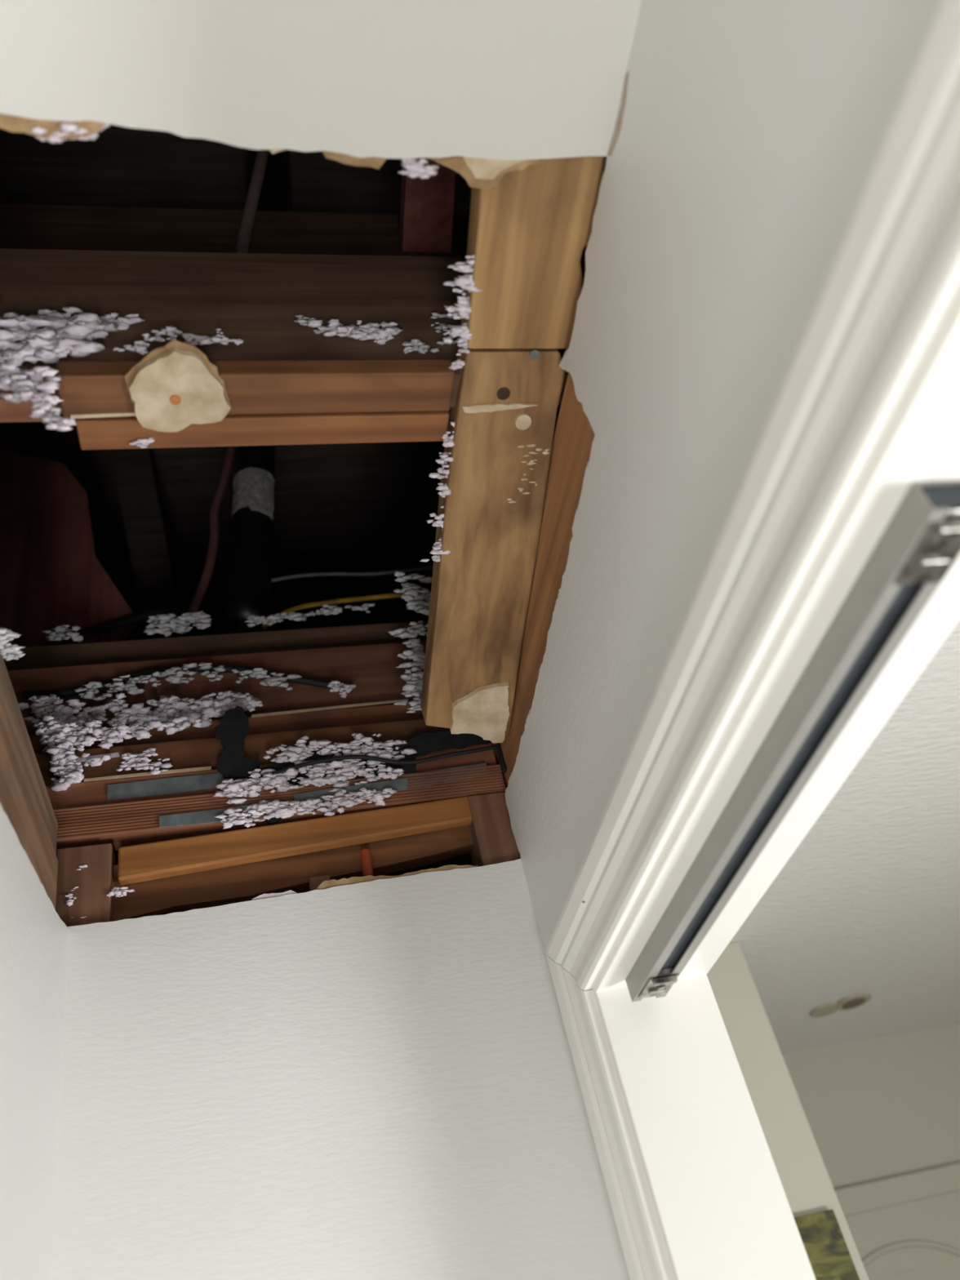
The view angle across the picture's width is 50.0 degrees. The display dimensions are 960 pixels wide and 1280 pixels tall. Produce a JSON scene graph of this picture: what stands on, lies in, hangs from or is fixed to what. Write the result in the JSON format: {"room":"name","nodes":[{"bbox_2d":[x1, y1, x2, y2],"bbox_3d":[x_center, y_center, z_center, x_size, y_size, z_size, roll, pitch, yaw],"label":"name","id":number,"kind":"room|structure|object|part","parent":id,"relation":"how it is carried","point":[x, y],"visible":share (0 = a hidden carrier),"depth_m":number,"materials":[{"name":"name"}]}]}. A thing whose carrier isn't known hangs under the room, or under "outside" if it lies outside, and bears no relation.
{"room":"damaged room","nodes":[
{"label":"damaged room","id":0,"kind":"room"},
{"bbox_2d":[0,803,68,1279],"bbox_3d":[-0.077,0.148,-0.526,0.013,2.490,2.832,-4,-40,-13],"label":"wall","id":1,"kind":"structure","parent":0,"point":[33,937],"depth_m":0.91,"materials":[{"name":"white paint"}]},
{"bbox_2d":[0,695,57,909],"bbox_3d":[-0.463,0.050,0.834,0.086,0.160,0.828,-4,-40,-13],"label":"wooden beam","id":2,"kind":"structure","parent":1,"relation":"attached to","point":[18,800],"depth_m":1.03,"materials":[{"name":"brown wood"}]},
{"bbox_2d":[0,654,57,855],"bbox_3d":[-0.486,-0.030,0.901,0.083,0.050,0.828,-4,-40,-13],"label":"wall plate","id":3,"kind":"object","parent":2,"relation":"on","point":[7,695],"visible":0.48,"depth_m":1.08,"materials":[{"name":"brown wood"}]},
{"bbox_2d":[0,626,25,661],"bbox_3d":[-0.464,0.004,1.002,0.042,0.042,0.073,5,-43,-23],"label":"tuft","id":4,"kind":"object","parent":3,"relation":"on","point":[9,651],"visible":0.99,"depth_m":0.99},
{"bbox_2d":[0,448,137,647],"bbox_3d":[-0.824,-0.192,1.953,0.331,0.569,0.030,-4,-40,-13],"label":"board","id":5,"kind":"object","parent":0,"point":[51,574],"visible":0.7,"depth_m":1.90,"materials":[{"name":"brown wood"}]},
{"bbox_2d":[68,604,169,644],"bbox_3d":[-0.629,-0.028,1.796,0.168,0.073,0.016,-4,-40,-13],"label":"cable","id":6,"kind":"object","parent":5,"relation":"attached to","point":[142,616],"visible":0.82,"depth_m":1.79,"materials":[{"name":"black plastic"}]},
{"bbox_2d":[107,556,433,862],"bbox_3d":[-0.530,0.327,2.732,2.400,1.450,0.030,-4,-40,-13],"label":"wall","id":7,"kind":"structure","parent":0,"point":[286,593],"depth_m":3.12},
{"bbox_2d":[0,204,587,258],"bbox_3d":[-0.421,-0.592,1.577,1.800,0.200,0.040,-4,-40,-13],"label":"purlin","id":8,"kind":"object","parent":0,"point":[22,226],"visible":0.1,"depth_m":1.58,"materials":[{"name":"brown wood"}]},
{"bbox_2d":[398,157,456,252],"bbox_3d":[-0.079,-0.682,1.581,0.084,0.040,0.174,-4,-40,-13],"label":"board","id":9,"kind":"object","parent":8,"relation":"attached to","point":[426,205],"visible":0.56,"depth_m":1.58,"materials":[{"name":"red wood"}]},
{"bbox_2d":[0,0,641,188],"bbox_3d":[-0.020,-1.055,0.047,0.557,0.013,2.092,-4,-40,-13],"label":"ceiling","id":10,"kind":"structure","parent":0,"point":[483,91],"depth_m":0.77,"materials":[{"name":"white paint"}]},
{"bbox_2d":[31,123,110,143],"bbox_3d":[-0.302,-0.377,0.763,0.057,0.020,0.017,-8,-39,-9],"label":"tuft","id":11,"kind":"object","parent":10,"relation":"attached to","point":[67,127],"visible":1,"depth_m":0.76,"materials":[{"name":"white fabric"}]},
{"bbox_2d":[398,158,438,178],"bbox_3d":[-0.050,-0.385,0.838,0.033,0.014,0.016,-4,-40,-13],"label":"tuft","id":12,"kind":"object","parent":10,"relation":"attached to","point":[415,168],"visible":1,"depth_m":0.84,"materials":[{"name":"white fabric"}]},
{"bbox_2d":[50,858,629,1279],"bbox_3d":[0.023,1.145,0.525,0.557,2.267,0.013,-4,-40,-13],"label":"wall","id":13,"kind":"structure","parent":0,"point":[369,1077],"depth_m":1.07,"materials":[{"name":"white paint"}]},
{"bbox_2d":[360,848,373,876],"bbox_3d":[-0.141,0.280,1.288,0.014,0.036,0.013,-4,-40,-13],"label":"peg","id":14,"kind":"object","parent":13,"relation":"on","point":[366,857],"visible":0.93,"depth_m":1.28,"materials":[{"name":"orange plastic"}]},
{"bbox_2d":[505,0,940,1279],"bbox_3d":[0.450,0.108,-0.394,0.013,2.500,2.838,-4,-40,-13],"label":"wall","id":15,"kind":"structure","parent":0,"point":[747,136],"depth_m":0.75,"materials":[{"name":"white paint"}]},
{"bbox_2d":[488,372,595,787],"bbox_3d":[0.133,-0.060,1.112,0.095,0.231,1.340,-4,-40,-13],"label":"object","id":16,"kind":"structure","parent":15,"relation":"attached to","point":[574,434],"depth_m":1.12,"materials":[{"name":"brown wood"}]},
{"bbox_2d":[28,702,423,753],"bbox_3d":[-0.460,0.147,1.422,0.932,0.060,0.019,-4,-40,-13],"label":"board","id":17,"kind":"object","parent":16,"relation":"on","point":[390,713],"visible":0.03,"depth_m":1.47,"materials":[{"name":"brown wood"}]},
{"bbox_2d":[7,640,426,735],"bbox_3d":[-0.531,0.099,1.489,1.232,0.145,0.035,-4,-40,-13],"label":"joist","id":18,"kind":"object","parent":17,"relation":"on","point":[371,668],"visible":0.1,"depth_m":1.53,"materials":[{"name":"brown wood"}]},
{"bbox_2d":[22,665,353,697],"bbox_3d":[-0.418,0.065,1.496,0.462,0.075,0.015,-5,-40,-13],"label":"cable","id":19,"kind":"object","parent":18,"relation":"attached to","point":[306,681],"visible":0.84,"depth_m":1.50,"materials":[{"name":"black plastic"}]},
{"bbox_2d":[74,662,302,700],"bbox_3d":[-0.418,0.057,1.488,0.318,0.061,0.020,-4,-40,-13],"label":"tuft","id":20,"kind":"object","parent":19,"relation":"attached to","point":[91,689],"visible":1,"depth_m":1.49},
{"bbox_2d":[327,680,356,698],"bbox_3d":[-0.202,0.071,1.512,0.044,0.030,0.016,-4,-40,-13],"label":"tuft","id":21,"kind":"object","parent":19,"relation":"attached to","point":[347,688],"visible":1,"depth_m":1.51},
{"bbox_2d":[4,620,428,670],"bbox_3d":[-0.360,0.045,1.619,1.632,0.120,0.038,-4,-40,-13],"label":"joist","id":22,"kind":"object","parent":18,"relation":"on","point":[118,651],"visible":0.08,"depth_m":1.61,"materials":[{"name":"brown wood"}]},
{"bbox_2d":[40,624,84,642],"bbox_3d":[-0.641,-0.010,1.582,0.063,0.032,0.020,-4,-40,-13],"label":"tuft","id":23,"kind":"object","parent":22,"relation":"on","point":[60,632],"visible":1,"depth_m":1.58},
{"bbox_2d":[143,610,211,636],"bbox_3d":[-0.476,-0.024,1.625,0.104,0.041,0.027,-7,-39,-10],"label":"tuft","id":24,"kind":"object","parent":22,"relation":"on","point":[166,624],"visible":1,"depth_m":1.62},
{"bbox_2d":[225,445,275,633],"bbox_3d":[-0.435,-0.261,1.980,0.136,0.637,0.079,-4,-40,-13],"label":"vent pipe","id":25,"kind":"object","parent":22,"relation":"on","point":[250,571],"visible":0.88,"depth_m":1.88,"materials":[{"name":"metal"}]},
{"bbox_2d":[186,446,235,623],"bbox_3d":[-0.507,-0.249,1.959,0.123,0.569,0.017,-4,-40,-13],"label":"cable","id":26,"kind":"object","parent":25,"relation":"hanging from","point":[203,584],"visible":0.73,"depth_m":1.91,"materials":[{"name":"plastic"}]},
{"bbox_2d":[271,565,433,582],"bbox_3d":[-0.223,-0.127,1.956,0.373,0.026,0.007,-4,-40,-13],"label":"cable","id":27,"kind":"object","parent":25,"relation":"attached to","point":[428,567],"visible":0.73,"depth_m":1.95,"materials":[{"name":"grey plastic"}]},
{"bbox_2d":[244,602,375,626],"bbox_3d":[-0.275,-0.042,1.679,0.216,0.038,0.017,-5,-40,-13],"label":"tuft","id":28,"kind":"object","parent":22,"relation":"on","point":[254,620],"visible":1,"depth_m":1.67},
{"bbox_2d":[261,590,431,630],"bbox_3d":[-0.197,-0.054,1.776,0.358,0.072,0.018,-4,-40,-13],"label":"cable","id":29,"kind":"object","parent":22,"relation":"on","point":[393,595],"visible":0.61,"depth_m":1.78,"materials":[{"name":"plastic"}]},
{"bbox_2d":[251,698,408,717],"bbox_3d":[-0.216,0.099,1.494,0.227,0.008,0.001,-4,-40,-13],"label":"wood splinter","id":30,"kind":"object","parent":17,"relation":"on","point":[406,700],"visible":0.96,"depth_m":1.49,"materials":[{"name":"brown wood"}]},
{"bbox_2d":[0,248,585,413],"bbox_3d":[-0.398,-0.312,1.028,1.250,0.230,0.040,-4,-40,-13],"label":"cross beam","id":31,"kind":"structure","parent":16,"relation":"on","point":[255,299],"depth_m":1.06,"materials":[{"name":"brown wood"}]},
{"bbox_2d":[0,389,45,422],"bbox_3d":[-0.617,-0.200,0.891,0.447,0.018,0.026,-4,-40,-13],"label":"blocking","id":32,"kind":"object","parent":31,"relation":"attached to","point":[10,411],"visible":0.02,"depth_m":0.93,"materials":[{"name":"brown wood"}]},
{"bbox_2d":[0,306,119,382],"bbox_3d":[-0.415,-0.273,0.951,0.157,0.122,0.032,-7,-39,-10],"label":"tuft","id":33,"kind":"object","parent":31,"relation":"attached to","point":[63,335],"visible":0.94,"depth_m":0.95,"materials":[{"name":"white fabric"}]},
{"bbox_2d":[98,311,145,329],"bbox_3d":[-0.353,-0.305,1.000,0.054,0.032,0.013,-4,-40,-13],"label":"tuft","id":34,"kind":"object","parent":31,"relation":"attached to","point":[124,323],"visible":0.61,"depth_m":1.00,"materials":[{"name":"white fabric"}]},
{"bbox_2d":[54,359,454,417],"bbox_3d":[-0.208,-0.243,0.989,0.368,0.024,0.046,-4,-40,-13],"label":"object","id":35,"kind":"structure","parent":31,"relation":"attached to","point":[285,386],"depth_m":0.99,"materials":[{"name":"brown wood"}]},
{"bbox_2d":[0,339,76,431],"bbox_3d":[-0.395,-0.223,0.887,0.093,0.131,0.018,-3,-40,-15],"label":"tuft","id":36,"kind":"object","parent":35,"relation":"hanging from","point":[11,377],"visible":1,"depth_m":0.88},
{"bbox_2d":[124,338,231,432],"bbox_3d":[-0.282,-0.232,0.950,0.089,0.012,0.091,-14,-39,-1],"label":"plaster patch","id":37,"kind":"object","parent":35,"relation":"attached to","point":[175,386],"visible":1,"depth_m":0.95,"materials":[{"name":"beige paint"}]},
{"bbox_2d":[70,412,135,418],"bbox_3d":[-0.350,-0.210,0.962,0.061,0.002,0.004,-5,-40,-12],"label":"wood strip","id":38,"kind":"object","parent":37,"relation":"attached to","point":[121,414],"visible":0.93,"depth_m":0.96,"materials":[{"name":"beige wood"}]},
{"bbox_2d":[112,324,243,355],"bbox_3d":[-0.285,-0.284,0.977,0.120,0.039,0.013,-4,-40,-13],"label":"tuft","id":39,"kind":"object","parent":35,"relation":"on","point":[140,346],"visible":0.98,"depth_m":0.98,"materials":[{"name":"white fabric"}]},
{"bbox_2d":[75,410,448,449],"bbox_3d":[-0.217,-0.241,1.049,0.360,0.094,0.035,-4,-40,-13],"label":"batten","id":40,"kind":"object","parent":31,"relation":"attached to","point":[334,428],"visible":0.49,"depth_m":1.02,"materials":[{"name":"orange wood"}]},
{"bbox_2d":[128,437,155,448],"bbox_3d":[-0.326,-0.190,0.994,0.025,0.009,0.009,-8,-39,-9],"label":"tuft","id":41,"kind":"object","parent":40,"relation":"attached to","point":[142,443],"visible":1,"depth_m":0.99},
{"bbox_2d":[293,315,330,333],"bbox_3d":[-0.170,-0.320,1.044,0.036,0.027,0.009,-4,-40,-13],"label":"tuft","id":42,"kind":"object","parent":31,"relation":"attached to","point":[301,321],"visible":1,"depth_m":1.04,"materials":[{"name":"white fabric"}]},
{"bbox_2d":[306,318,403,344],"bbox_3d":[-0.126,-0.313,1.044,0.096,0.036,0.017,-4,-40,-13],"label":"tuft","id":43,"kind":"object","parent":31,"relation":"attached to","point":[371,331],"visible":1,"depth_m":1.04,"materials":[{"name":"white fabric"}]},
{"bbox_2d":[401,312,459,354],"bbox_3d":[-0.051,-0.318,1.062,0.067,0.074,0.012,-4,-40,-13],"label":"tuft","id":44,"kind":"object","parent":31,"relation":"attached to","point":[417,345],"visible":0.78,"depth_m":1.05,"materials":[{"name":"white fabric"}]},
{"bbox_2d":[116,853,473,893],"bbox_3d":[-0.054,1.141,0.673,0.632,2.290,0.012,-4,-40,-13],"label":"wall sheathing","id":45,"kind":"structure","parent":16,"relation":"attached to","point":[464,860],"depth_m":1.40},
{"bbox_2d":[420,346,564,736],"bbox_3d":[0.004,-0.088,1.190,0.115,0.131,0.530,-4,-40,-13],"label":"joist","id":46,"kind":"object","parent":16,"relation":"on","point":[481,589],"visible":0.74,"depth_m":1.14,"materials":[{"name":"brown wood"}]},
{"bbox_2d":[387,620,427,713],"bbox_3d":[-0.089,0.035,1.458,0.085,0.168,0.024,-5,-40,-12],"label":"tuft","id":47,"kind":"object","parent":46,"relation":"attached to","point":[413,686],"visible":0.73,"depth_m":1.46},
{"bbox_2d":[393,571,431,625],"bbox_3d":[-0.086,-0.063,1.520,0.078,0.107,0.020,-1,-41,-17],"label":"tuft","id":48,"kind":"object","parent":47,"relation":"on","point":[416,597],"visible":0.84,"depth_m":1.52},
{"bbox_2d":[419,422,454,562],"bbox_3d":[-0.038,-0.155,1.105,0.046,0.042,0.169,-4,-40,-13],"label":"tuft","id":49,"kind":"object","parent":46,"relation":"attached to","point":[448,440],"visible":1,"depth_m":1.09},
{"bbox_2d":[449,682,510,743],"bbox_3d":[0.001,0.096,1.311,0.076,0.025,0.099,-4,-40,-13],"label":"plasterboard remnant","id":50,"kind":"object","parent":46,"relation":"attached to","point":[484,713],"visible":1,"depth_m":1.30,"materials":[{"name":"beige paint"}]},
{"bbox_2d":[462,402,538,413],"bbox_3d":[0.020,-0.235,1.044,0.080,0.004,0.010,-4,-40,-13],"label":"smear","id":51,"kind":"object","parent":46,"relation":"attached to","point":[486,407],"visible":1,"depth_m":1.04,"materials":[{"name":"beige paint"}]},
{"bbox_2d":[497,386,510,399],"bbox_3d":[0.024,-0.248,1.036,0.014,0.003,0.014,-4,-40,-13],"label":"knot","id":52,"kind":"object","parent":46,"relation":"attached to","point":[503,393],"visible":1,"depth_m":1.04,"materials":[{"name":"brown wood"}]},
{"bbox_2d":[514,413,531,430],"bbox_3d":[0.044,-0.225,1.060,0.017,0.007,0.017,-4,-40,-13],"label":"plug","id":53,"kind":"object","parent":46,"relation":"attached to","point":[522,421],"visible":1,"depth_m":1.06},
{"bbox_2d":[506,444,550,502],"bbox_3d":[0.052,-0.178,1.103,0.042,0.016,0.071,-4,-40,-13],"label":"plaster speck","id":54,"kind":"object","parent":46,"relation":"attached to","point":[545,452],"visible":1,"depth_m":1.09},
{"bbox_2d":[528,349,539,359],"bbox_3d":[0.054,-0.282,1.016,0.010,0.004,0.010,-4,-40,-13],"label":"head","id":55,"kind":"object","parent":46,"relation":"attached to","point":[534,354],"visible":1,"depth_m":1.01},
{"bbox_2d":[494,742,506,773],"bbox_3d":[0.028,0.154,1.399,0.014,0.057,0.009,-4,-40,-13],"label":"hook","id":56,"kind":"object","parent":16,"relation":"attached to","point":[501,760],"visible":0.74,"depth_m":1.39,"materials":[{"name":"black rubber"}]},
{"bbox_2d":[271,744,497,774],"bbox_3d":[-0.122,0.158,1.372,0.307,0.023,0.006,-4,-40,-13],"label":"cable","id":57,"kind":"object","parent":56,"relation":"hanging from","point":[491,747],"visible":1,"depth_m":1.37,"materials":[{"name":"black plastic"}]},
{"bbox_2d":[461,155,604,348],"bbox_3d":[0.046,-0.370,0.933,0.118,0.038,0.222,-4,-40,-13],"label":"joist","id":58,"kind":"object","parent":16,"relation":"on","point":[529,232],"visible":0.68,"depth_m":0.93,"materials":[{"name":"brown wood"}]},
{"bbox_2d":[443,254,482,370],"bbox_3d":[-0.010,-0.308,0.972,0.055,0.019,0.122,-4,-40,-13],"label":"tuft","id":59,"kind":"object","parent":58,"relation":"on","point":[464,282],"visible":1,"depth_m":0.96,"materials":[{"name":"white fabric"}]},
{"bbox_2d":[545,0,959,1279],"bbox_3d":[0.448,0.675,-0.018,0.139,2.118,1.416,-4,-40,-13],"label":"door frame","id":60,"kind":"structure","parent":15,"relation":"in","point":[865,407],"depth_m":0.71,"materials":[{"name":"white paint"}]},
{"bbox_3d":[0.301,1.117,0.463,0.017,2.117,0.082,-4,-40,-13],"label":"casing","id":61,"kind":"part","parent":60,"relation":"part of","materials":[{"name":"white paint"}]},
{"bbox_2d":[625,480,959,1001],"bbox_3d":[0.208,0.138,0.783,0.035,0.030,0.646,-4,-40,-13],"label":"track","id":62,"kind":"object","parent":60,"relation":"attached to","point":[919,545],"visible":1,"depth_m":0.68,"materials":[{"name":"metal"}]},
{"bbox_2d":[706,942,869,1279],"bbox_3d":[0.481,1.938,1.804,0.599,2.490,0.942,-4,-40,-13],"label":"wall","id":63,"kind":"structure","parent":0,"point":[805,1180],"depth_m":2.09,"materials":[{"name":"beige paint"}]},
{"bbox_2d":[794,1208,859,1279],"bbox_3d":[0.589,1.391,1.661,0.325,0.800,0.018,-4,-40,-13],"label":"picture","id":64,"kind":"object","parent":63,"relation":"attached to","point":[828,1253],"visible":0.45,"depth_m":1.90,"materials":[{"name":"green fabric"}]},
{"bbox_2d":[729,619,959,1055],"bbox_3d":[1.460,-0.305,1.435,2.657,0.020,4.750,-4,-40,-13],"label":"ceiling","id":65,"kind":"structure","parent":0,"point":[868,900],"depth_m":2.26,"materials":[{"name":"white paint"}]},
{"bbox_2d":[809,992,871,1017],"bbox_3d":[0.990,1.005,2.827,0.170,0.012,0.099,-20,-39,6],"label":"recessed light","id":66,"kind":"object","parent":65,"relation":"in","point":[855,1000],"visible":1,"depth_m":2.81,"materials":[{"name":"beige plastic"}]},
{"bbox_2d":[782,1022,959,1190],"bbox_3d":[1.699,2.167,2.476,2.050,2.490,0.044,-4,-40,-13],"label":"wall","id":67,"kind":"structure","parent":0,"point":[875,1109],"depth_m":3.06,"materials":[{"name":"beige paint"}]},
{"bbox_2d":[834,1163,959,1279],"bbox_3d":[1.311,2.317,2.227,0.890,2.112,0.028,-4,-40,-13],"label":"door","id":68,"kind":"structure","parent":67,"relation":"in","point":[905,1227],"depth_m":2.82,"materials":[{"name":"beige paint"}]},
{"bbox_3d":[1.311,2.317,2.227,0.890,2.112,0.028,-4,-40,-13],"label":"casing","id":69,"kind":"part","parent":68,"relation":"part of","materials":[{"name":"beige paint"}]},
{"bbox_3d":[1.231,1.954,2.525,0.592,0.861,0.016,-4,-40,-13],"label":"arched moulding","id":70,"kind":"part","parent":68,"relation":"part of","materials":[{"name":"beige paint"}]},
{"bbox_3d":[1.212,1.946,2.531,0.464,0.699,0.004,-4,-40,-13],"label":"arched panel","id":71,"kind":"part","parent":68,"relation":"part of","materials":[{"name":"beige paint"}]},
{"bbox_3d":[-0.482,-1.223,2.069,2.400,0.030,3.000,-4,-40,-13],"label":"deck","id":72,"kind":"object","parent":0,"visible":0},
{"bbox_2d":[111,448,180,617],"bbox_3d":[-0.811,-0.320,2.451,0.172,0.714,0.040,-4,-40,-13],"label":"rafter","id":73,"kind":"object","parent":72,"relation":"attached to","point":[150,562],"visible":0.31,"depth_m":2.37,"materials":[{"name":"brown wood"}]},
{"bbox_2d":[235,149,269,253],"bbox_3d":[-0.372,-0.886,1.804,0.161,0.857,0.020,-4,-40,-13],"label":"cable","id":74,"kind":"object","parent":72,"relation":"hanging from","point":[243,240],"visible":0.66,"depth_m":1.62,"materials":[{"name":"black rubber"}]},
{"bbox_2d":[244,148,292,211],"bbox_3d":[-0.415,-0.866,2.018,0.094,0.610,0.159,-28,-41,16],"label":"vent pipe","id":75,"kind":"object","parent":72,"relation":"attached to","point":[276,190],"visible":0.39,"depth_m":1.98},
{"bbox_3d":[1.684,1.683,-0.176,3.450,0.100,4.900,-4,-40,-13],"label":"floor","id":76,"kind":"structure","parent":0,"visible":0},
{"bbox_2d":[55,843,116,926],"bbox_3d":[-0.244,1.133,0.535,0.063,2.308,0.054,-4,-40,-13],"label":"stud","id":77,"kind":"object","parent":76,"relation":"on","point":[94,882],"visible":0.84,"depth_m":1.21,"materials":[{"name":"brown wood"}]},
{"bbox_2d":[64,864,88,918],"bbox_3d":[-0.469,0.294,1.198,0.025,0.071,0.008,-4,-40,-13],"label":"tuft","id":78,"kind":"object","parent":77,"relation":"attached to","point":[69,902],"visible":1,"depth_m":1.19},
{"bbox_2d":[106,886,134,897],"bbox_3d":[-0.420,0.295,1.204,0.032,0.013,0.007,-4,-40,-13],"label":"tuft","id":79,"kind":"object","parent":77,"relation":"attached to","point":[118,893],"visible":1,"depth_m":1.20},
{"bbox_2d":[112,825,473,921],"bbox_3d":[-0.220,0.286,1.299,0.464,0.097,0.025,-4,-40,-13],"label":"board","id":80,"kind":"object","parent":77,"relation":"attached to","point":[246,882],"visible":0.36,"depth_m":1.27,"materials":[{"name":"brown wood"}]},
{"bbox_2d":[308,875,330,891],"bbox_3d":[-0.191,0.326,1.252,0.026,0.078,0.020,-4,-40,-13],"label":"blocking","id":81,"kind":"object","parent":80,"relation":"attached to","point":[313,882],"visible":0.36,"depth_m":1.26,"materials":[{"name":"brown wood"}]},
{"bbox_2d":[466,791,520,866],"bbox_3d":[0.245,1.093,0.657,0.058,2.320,0.054,-4,-40,-13],"label":"stud","id":82,"kind":"object","parent":76,"relation":"on","point":[494,841],"visible":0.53,"depth_m":1.33,"materials":[{"name":"brown wood"}]},
{"bbox_2d":[117,795,471,885],"bbox_3d":[-0.223,0.241,1.303,0.445,0.086,0.018,-4,-40,-13],"label":"wooden beam","id":83,"kind":"structure","parent":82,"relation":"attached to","point":[140,863],"depth_m":1.28,"materials":[{"name":"orange wood"}]},
{"bbox_3d":[-0.326,0.219,1.293,0.147,0.023,0.002,-4,-40,-13],"label":"steel strip","id":84,"kind":"part","parent":83,"relation":"part of","materials":[{"name":"grey metal"}]},
{"bbox_2d":[53,763,506,850],"bbox_3d":[-0.281,0.207,1.340,0.632,0.080,0.041,-4,-40,-13],"label":"board","id":85,"kind":"object","parent":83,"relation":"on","point":[122,824],"depth_m":1.31,"materials":[{"name":"brown wood"}]},
{"bbox_2d":[45,768,222,809],"bbox_3d":[-0.443,0.204,1.329,0.215,0.037,0.040,-4,-40,-13],"label":"plate","id":86,"kind":"object","parent":85,"relation":"on","point":[88,793],"depth_m":1.30,"materials":[{"name":"brown wood"}]},
{"bbox_2d":[35,752,60,785],"bbox_3d":[-0.561,0.177,1.343,0.032,0.051,0.032,-4,-40,-13],"label":"plate","id":87,"kind":"object","parent":86,"relation":"on","point":[42,758],"depth_m":1.33,"materials":[{"name":"brown wood"}]},
{"bbox_2d":[17,690,263,791],"bbox_3d":[-0.457,0.126,1.387,0.330,0.185,0.060,-4,-40,-13],"label":"insulation","id":88,"kind":"object","parent":86,"relation":"on","point":[55,729],"visible":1,"depth_m":1.40},
{"bbox_2d":[115,747,172,774],"bbox_3d":[-0.435,0.158,1.338,0.070,0.043,0.014,-1,-41,-17],"label":"tuft","id":89,"kind":"object","parent":86,"relation":"on","point":[140,762],"visible":1,"depth_m":1.33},
{"bbox_2d":[84,766,211,782],"bbox_3d":[-0.428,0.173,1.331,0.158,0.005,0.001,-4,-40,-13],"label":"wood splinter","id":90,"kind":"object","parent":86,"relation":"on","point":[203,768],"visible":1,"depth_m":1.33,"materials":[{"name":"beige wood"}]},
{"bbox_2d":[74,737,224,782],"bbox_3d":[-0.437,0.168,1.372,0.190,0.052,0.032,-4,-40,-13],"label":"joist","id":91,"kind":"object","parent":86,"relation":"on","point":[193,753],"depth_m":1.37,"materials":[{"name":"brown wood"}]},
{"bbox_2d":[75,752,119,762],"bbox_3d":[-0.504,0.154,1.349,0.061,0.010,0.001,-4,-40,-13],"label":"wood splinter","id":92,"kind":"object","parent":91,"relation":"on","point":[113,754],"visible":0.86,"depth_m":1.35,"materials":[{"name":"beige wood"}]},
{"bbox_2d":[242,719,450,764],"bbox_3d":[-0.183,0.150,1.433,0.286,0.052,0.032,-4,-40,-13],"label":"joist","id":93,"kind":"object","parent":86,"relation":"on","point":[255,745],"depth_m":1.43,"materials":[{"name":"brown wood"}]},
{"bbox_3d":[-0.384,0.186,1.326,0.182,0.024,0.002,-4,-40,-13],"label":"steel strip","id":94,"kind":"part","parent":85,"relation":"part of","materials":[{"name":"grey metal"}]},
{"bbox_2d":[296,752,404,791],"bbox_3d":[-0.170,0.175,1.358,0.141,0.055,0.020,-4,-40,-13],"label":"tuft","id":95,"kind":"object","parent":85,"relation":"on","point":[350,769],"visible":1,"depth_m":1.35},
{"bbox_2d":[252,730,488,825],"bbox_3d":[-0.142,0.178,1.371,0.330,0.121,0.005,-4,-40,-13],"label":"sheet","id":96,"kind":"object","parent":85,"relation":"on","point":[424,744],"visible":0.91,"depth_m":1.41,"materials":[{"name":"black plastic"}]},
{"bbox_2d":[214,705,259,780],"bbox_3d":[-0.324,0.140,1.370,0.056,0.128,0.006,-4,-40,-13],"label":"scrap","id":97,"kind":"object","parent":96,"relation":"attached to","point":[233,728],"visible":0.98,"depth_m":1.36,"materials":[{"name":"black paper"}]},
{"bbox_2d":[262,733,417,768],"bbox_3d":[-0.187,0.148,1.382,0.203,0.056,0.020,-4,-40,-13],"label":"tuft","id":98,"kind":"object","parent":96,"relation":"attached to","point":[299,753],"visible":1,"depth_m":1.38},
{"bbox_3d":[-0.045,0.183,1.379,0.116,0.030,0.002,-4,-40,-13],"label":"steel strip","id":99,"kind":"part","parent":85,"relation":"part of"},
{"bbox_2d":[415,742,492,759],"bbox_3d":[-0.038,0.166,1.434,0.109,0.015,0.040,-4,-40,-13],"label":"plate","id":100,"kind":"object","parent":85,"relation":"on","point":[449,750],"depth_m":1.42,"materials":[{"name":"brown wood"}]},
{"bbox_2d":[415,749,497,773],"bbox_3d":[-0.037,0.179,1.423,0.113,0.025,0.040,-4,-40,-13],"label":"plate","id":101,"kind":"object","parent":85,"relation":"on","point":[487,757],"depth_m":1.41,"materials":[{"name":"brown wood"}]},
{"bbox_2d":[213,777,408,829],"bbox_3d":[-0.212,0.208,1.317,0.251,0.050,0.018,-4,-40,-13],"label":"tuft","id":102,"kind":"object","parent":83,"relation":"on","point":[279,809],"depth_m":1.31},
{"bbox_2d":[212,768,306,804],"bbox_3d":[-0.282,0.187,1.325,0.122,0.050,0.020,-4,-40,-13],"label":"tuft","id":103,"kind":"object","parent":102,"relation":"on","point":[230,788],"visible":1,"depth_m":1.32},
{"bbox_3d":[-0.166,0.199,1.339,0.152,0.028,0.002,-4,-40,-13],"label":"steel strip","id":104,"kind":"part","parent":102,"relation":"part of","materials":[{"name":"grey metal"}]}
]}

